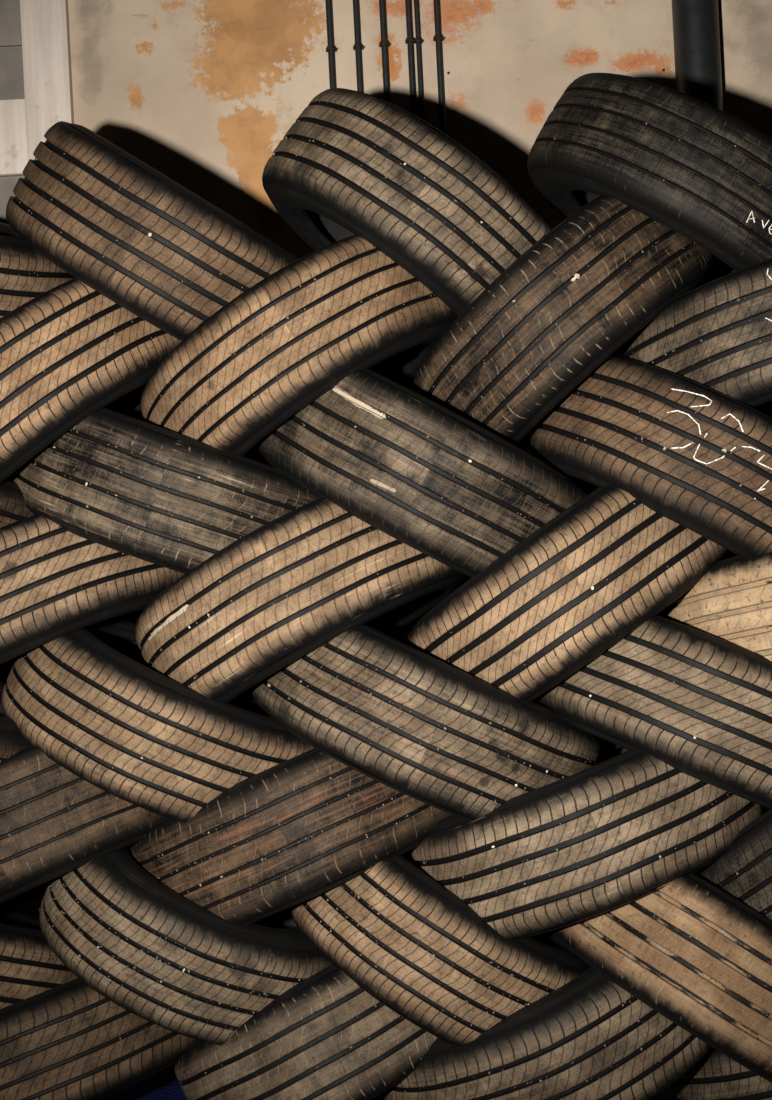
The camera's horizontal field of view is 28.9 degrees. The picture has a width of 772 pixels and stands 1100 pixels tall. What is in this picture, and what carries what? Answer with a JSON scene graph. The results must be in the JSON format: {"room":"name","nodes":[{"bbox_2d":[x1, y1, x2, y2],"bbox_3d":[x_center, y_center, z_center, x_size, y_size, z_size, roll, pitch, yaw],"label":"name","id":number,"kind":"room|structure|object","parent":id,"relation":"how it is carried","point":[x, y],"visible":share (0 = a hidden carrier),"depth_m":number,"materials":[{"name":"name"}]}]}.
{"room":"tire shop","nodes":[
{"label":"tire shop","id":0,"kind":"room"},
{"bbox_2d":[0,0,771,918],"bbox_3d":[-0.021,-0.407,3.495,4.400,2.985,0.210,-3,0,0],"label":"wall","id":1,"kind":"structure","parent":0,"point":[203,93],"depth_m":3.40,"materials":[{"name":"paint"}]},
{"bbox_2d":[0,99,27,176],"bbox_3d":[-1.008,-0.923,3.390,0.399,0.168,0.024,-3,0,0],"label":"trim","id":2,"kind":"structure","parent":1,"relation":"attached to","point":[13,138],"depth_m":3.38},
{"bbox_2d":[20,0,73,160],"bbox_3d":[-0.730,-0.398,3.386,0.103,2.879,0.032,-3,0,0],"label":"trim","id":3,"kind":"structure","parent":1,"relation":"attached to","point":[45,32],"depth_m":3.37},
{"bbox_2d":[325,0,337,88],"bbox_3d":[-0.083,-0.349,3.390,0.027,2.835,0.021,-3,0,0],"label":"conduit pipe","id":4,"kind":"object","parent":1,"relation":"attached to","point":[330,49],"visible":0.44,"depth_m":3.38,"materials":[{"name":"black metal"}]},
{"bbox_2d":[353,0,364,92],"bbox_3d":[-0.021,-0.352,3.390,0.026,2.835,0.020,-3,0,0],"label":"conduit pipe","id":5,"kind":"object","parent":1,"relation":"attached to","point":[357,47],"visible":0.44,"depth_m":3.38,"materials":[{"name":"black metal"}]},
{"bbox_2d":[379,0,416,629],"bbox_3d":[0.038,-0.355,3.390,0.027,2.835,0.021,-3,0,0],"label":"conduit pipe","id":6,"kind":"object","parent":1,"relation":"attached to","point":[384,43],"visible":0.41,"depth_m":3.38,"materials":[{"name":"black metal"}]},
{"bbox_2d":[405,0,416,115],"bbox_3d":[0.097,-0.358,3.390,0.026,2.835,0.020,-3,0,0],"label":"conduit pipe","id":7,"kind":"object","parent":1,"relation":"attached to","point":[410,40],"visible":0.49,"depth_m":3.38,"materials":[{"name":"black metal"}]},
{"bbox_2d":[414,0,424,120],"bbox_3d":[0.115,-0.359,3.392,0.022,2.835,0.017,-3,0,0],"label":"conduit pipe","id":8,"kind":"object","parent":1,"relation":"attached to","point":[418,40],"visible":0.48,"depth_m":3.39,"materials":[{"name":"black metal"}]},
{"bbox_2d":[433,0,468,583],"bbox_3d":[0.161,-0.361,3.390,0.026,2.835,0.020,-3,0,0],"label":"conduit pipe","id":9,"kind":"object","parent":1,"relation":"attached to","point":[438,37],"visible":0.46,"depth_m":3.38,"materials":[{"name":"black metal"}]},
{"bbox_2d":[671,0,722,110],"bbox_3d":[0.729,-0.402,3.342,0.106,2.900,0.106,-3,0,0],"label":"drain pipe","id":10,"kind":"object","parent":1,"relation":"attached to","point":[696,36],"visible":0.06,"depth_m":3.30,"materials":[{"name":"black metal"}]},
{"bbox_2d":[650,1085,675,1099],"bbox_3d":[0.058,1.143,1.400,4.400,0.120,4.400,-3,0,0],"label":"floor","id":11,"kind":"structure","parent":0,"point":[666,1094],"depth_m":2.91,"materials":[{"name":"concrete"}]},
{"bbox_2d":[0,978,194,1099],"bbox_3d":[-0.614,0.902,2.706,0.621,0.378,0.622,-3,0,25],"label":"tire","id":12,"kind":"object","parent":11,"relation":"on","point":[67,1041],"visible":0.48,"depth_m":2.44,"materials":[{"name":"black rubber"}]},
{"bbox_2d":[0,910,77,1008],"bbox_3d":[-0.848,0.725,2.716,0.622,0.379,0.617,-3,0,21],"label":"tire","id":13,"kind":"object","parent":12,"relation":"on","point":[29,967],"visible":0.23,"depth_m":2.54,"materials":[{"name":"black rubber"}]},
{"bbox_2d":[0,745,162,913],"bbox_3d":[-0.632,0.503,2.749,0.609,0.411,0.604,-3,0,21],"label":"tire","id":14,"kind":"object","parent":13,"relation":"on","point":[54,822],"visible":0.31,"depth_m":2.48,"materials":[{"name":"black rubber"}]},
{"bbox_2d":[0,681,29,764],"bbox_3d":[-0.899,0.305,2.651,0.626,0.413,0.627,-3,0,-4],"label":"tire","id":15,"kind":"object","parent":14,"relation":"on","point":[12,741],"visible":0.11,"depth_m":2.51,"materials":[{"name":"black rubber"}]},
{"bbox_2d":[39,846,331,1044],"bbox_3d":[-0.337,0.670,2.680,0.545,0.398,0.547,-3,0,6],"label":"tire","id":16,"kind":"object","parent":12,"relation":"on","point":[159,955],"visible":0.56,"depth_m":2.44,"materials":[{"name":"black rubber"}]},
{"bbox_2d":[130,748,453,923],"bbox_3d":[-0.151,0.496,2.732,0.624,0.404,0.619,-3,0,15],"label":"tire","id":17,"kind":"object","parent":16,"relation":"on","point":[285,835],"visible":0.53,"depth_m":2.44,"materials":[{"name":"black rubber"}]},
{"bbox_2d":[2,617,313,822],"bbox_3d":[-0.392,0.309,2.737,0.590,0.430,0.594,-3,0,3],"label":"tire","id":18,"kind":"object","parent":17,"relation":"on","point":[88,698],"visible":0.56,"depth_m":2.47,"materials":[{"name":"black rubber"}]},
{"bbox_2d":[0,514,183,683],"bbox_3d":[-0.661,0.117,2.784,0.623,0.415,0.625,-3,0,19],"label":"tire","id":19,"kind":"object","parent":18,"relation":"on","point":[56,582],"visible":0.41,"depth_m":2.51,"materials":[{"name":"black rubber"}]},
{"bbox_2d":[0,474,33,528],"bbox_3d":[-0.897,-0.105,2.700,0.600,0.395,0.600,-3,0,-2],"label":"tire","id":20,"kind":"object","parent":19,"relation":"on","point":[13,508],"visible":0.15,"depth_m":2.56,"materials":[{"name":"black rubber"}]},
{"bbox_2d":[252,618,601,819],"bbox_3d":[0.072,0.295,2.682,0.615,0.445,0.619,-3,0,-1],"label":"tire","id":21,"kind":"object","parent":17,"relation":"on","point":[444,737],"visible":0.64,"depth_m":2.40,"materials":[{"name":"black rubber"}]},
{"bbox_2d":[135,498,468,708],"bbox_3d":[-0.145,0.092,2.714,0.610,0.437,0.612,-3,0,18],"label":"tire","id":22,"kind":"object","parent":21,"relation":"on","point":[316,572],"visible":0.68,"depth_m":2.44,"materials":[{"name":"black rubber"}]},
{"bbox_2d":[12,408,320,573],"bbox_3d":[-0.375,-0.096,2.752,0.599,0.393,0.593,-3,0,3],"label":"tire","id":23,"kind":"object","parent":22,"relation":"on","point":[131,486],"visible":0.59,"depth_m":2.48,"materials":[{"name":"black rubber"}]},
{"bbox_2d":[0,278,180,483],"bbox_3d":[-0.638,-0.263,2.744,0.596,0.487,0.619,-3,0,-2],"label":"tire","id":24,"kind":"object","parent":23,"relation":"on","point":[69,353],"visible":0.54,"depth_m":2.47,"materials":[{"name":"black rubber"}]},
{"bbox_2d":[0,222,74,317],"bbox_3d":[-0.873,-0.503,2.700,0.616,0.368,0.623,-3,0,-45],"label":"tire","id":25,"kind":"object","parent":24,"relation":"on","point":[26,274],"visible":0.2,"depth_m":2.54,"materials":[{"name":"black rubber"}]},
{"bbox_2d":[100,1065,382,1099],"bbox_3d":[-0.315,1.015,2.837,0.679,0.165,0.575,-3,0,0],"label":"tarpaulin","id":26,"kind":"object","parent":11,"relation":"on","point":[163,1085],"visible":0.03,"depth_m":2.97,"materials":[{"name":"blue plastic"}]},
{"bbox_2d":[174,964,437,1099],"bbox_3d":[-0.102,0.863,2.671,0.544,0.412,0.541,-3,0,25],"label":"tire","id":27,"kind":"object","parent":26,"relation":"on","point":[325,1037],"visible":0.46,"depth_m":2.43,"materials":[{"name":"black rubber"}]},
{"bbox_2d":[380,967,710,1099],"bbox_3d":[0.286,0.829,2.677,0.650,0.427,0.649,-3,0,-1],"label":"tire","id":28,"kind":"object","parent":11,"relation":"on","point":[588,1038],"visible":0.32,"depth_m":2.38,"materials":[{"name":"black rubber"}]},
{"bbox_2d":[289,850,590,1045],"bbox_3d":[0.101,0.684,2.661,0.540,0.447,0.553,-3,0,-1],"label":"tire","id":29,"kind":"object","parent":28,"relation":"on","point":[418,947],"visible":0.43,"depth_m":2.41,"materials":[{"name":"black rubber"}]},
{"bbox_2d":[671,1047,771,1099],"bbox_3d":[0.819,0.891,2.674,0.630,0.399,0.624,-3,0,36],"label":"tire","id":30,"kind":"object","parent":11,"relation":"on","point":[716,1076],"visible":0.37,"depth_m":2.50,"materials":[{"name":"black rubber"}]},
{"bbox_2d":[550,872,771,1082],"bbox_3d":[0.575,0.715,2.583,0.605,0.499,0.634,-3,0,-11],"label":"tire","id":31,"kind":"object","parent":30,"relation":"on","point":[694,953],"visible":0.66,"depth_m":2.31,"materials":[{"name":"black rubber"}]},
{"bbox_2d":[411,738,763,939],"bbox_3d":[0.347,0.481,2.630,0.612,0.381,0.605,-3,0,12],"label":"tire","id":32,"kind":"object","parent":31,"relation":"on","point":[575,848],"visible":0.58,"depth_m":2.36,"materials":[{"name":"black rubber"}]},
{"bbox_2d":[532,615,771,808],"bbox_3d":[0.559,0.283,2.635,0.622,0.434,0.626,-3,0,-14],"label":"tire","id":33,"kind":"object","parent":32,"relation":"on","point":[697,702],"visible":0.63,"depth_m":2.35,"materials":[{"name":"black rubber"}]},
{"bbox_2d":[406,485,728,700],"bbox_3d":[0.324,0.075,2.664,0.582,0.470,0.594,-3,0,11],"label":"tire","id":34,"kind":"object","parent":33,"relation":"on","point":[606,565],"visible":0.68,"depth_m":2.40,"materials":[{"name":"black rubber"}]},
{"bbox_2d":[258,369,588,577],"bbox_3d":[0.074,-0.133,2.688,0.593,0.467,0.601,-3,0,8],"label":"tire","id":35,"kind":"object","parent":34,"relation":"on","point":[406,465],"visible":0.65,"depth_m":2.42,"materials":[{"name":"black rubber"}]},
{"bbox_2d":[141,235,457,465],"bbox_3d":[-0.145,-0.338,2.720,0.596,0.450,0.606,-3,0,8],"label":"tire","id":36,"kind":"object","parent":35,"relation":"on","point":[344,307],"visible":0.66,"depth_m":2.45,"materials":[{"name":"black rubber"}]},
{"bbox_2d":[6,121,299,340],"bbox_3d":[-0.390,-0.544,2.749,0.577,0.486,0.595,-3,0,13],"label":"tire","id":37,"kind":"object","parent":36,"relation":"on","point":[123,228],"visible":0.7,"depth_m":2.48,"materials":[{"name":"black rubber"}]},
{"bbox_2d":[412,195,713,449],"bbox_3d":[0.317,-0.398,2.708,0.548,0.490,0.574,-3,0,7],"label":"tire","id":38,"kind":"object","parent":35,"relation":"on","point":[591,283],"visible":0.72,"depth_m":2.45,"materials":[{"name":"black rubber"}]},
{"bbox_2d":[262,88,551,316],"bbox_3d":[0.055,-0.583,2.731,0.551,0.492,0.578,-3,0,-4],"label":"tire","id":39,"kind":"object","parent":38,"relation":"on","point":[353,162],"visible":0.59,"depth_m":2.47,"materials":[{"name":"black rubber"}]},
{"bbox_2d":[659,552,771,660],"bbox_3d":[0.792,0.100,2.611,0.630,0.318,0.620,-3,0,38],"label":"tire","id":40,"kind":"object","parent":33,"relation":"on","point":[732,602],"visible":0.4,"depth_m":2.41,"materials":[{"name":"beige rubber"}]},
{"bbox_2d":[530,355,771,558],"bbox_3d":[0.561,-0.126,2.660,0.602,0.462,0.613,-3,0,1],"label":"tire","id":41,"kind":"object","parent":40,"relation":"on","point":[700,459],"visible":0.8,"depth_m":2.39,"materials":[{"name":"black rubber"}]},
{"bbox_2d":[615,258,771,416],"bbox_3d":[0.719,-0.364,2.655,0.621,0.336,0.611,-3,0,13],"label":"tire","id":42,"kind":"object","parent":41,"relation":"on","point":[717,336],"visible":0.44,"depth_m":2.42,"materials":[{"name":"black rubber"}]},
{"bbox_2d":[527,73,771,284],"bbox_3d":[0.548,-0.620,2.698,0.577,0.463,0.602,-3,0,6],"label":"tire","id":43,"kind":"object","parent":42,"relation":"on","point":[674,158],"visible":0.73,"depth_m":2.43,"materials":[{"name":"black rubber"}]},
{"bbox_2d":[694,809,771,919],"bbox_3d":[0.811,0.478,2.560,0.590,0.489,0.619,-3,0,34],"label":"tire","id":44,"kind":"object","parent":31,"relation":"on","point":[744,872],"visible":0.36,"depth_m":2.37,"materials":[{"name":"black rubber"}]}
]}

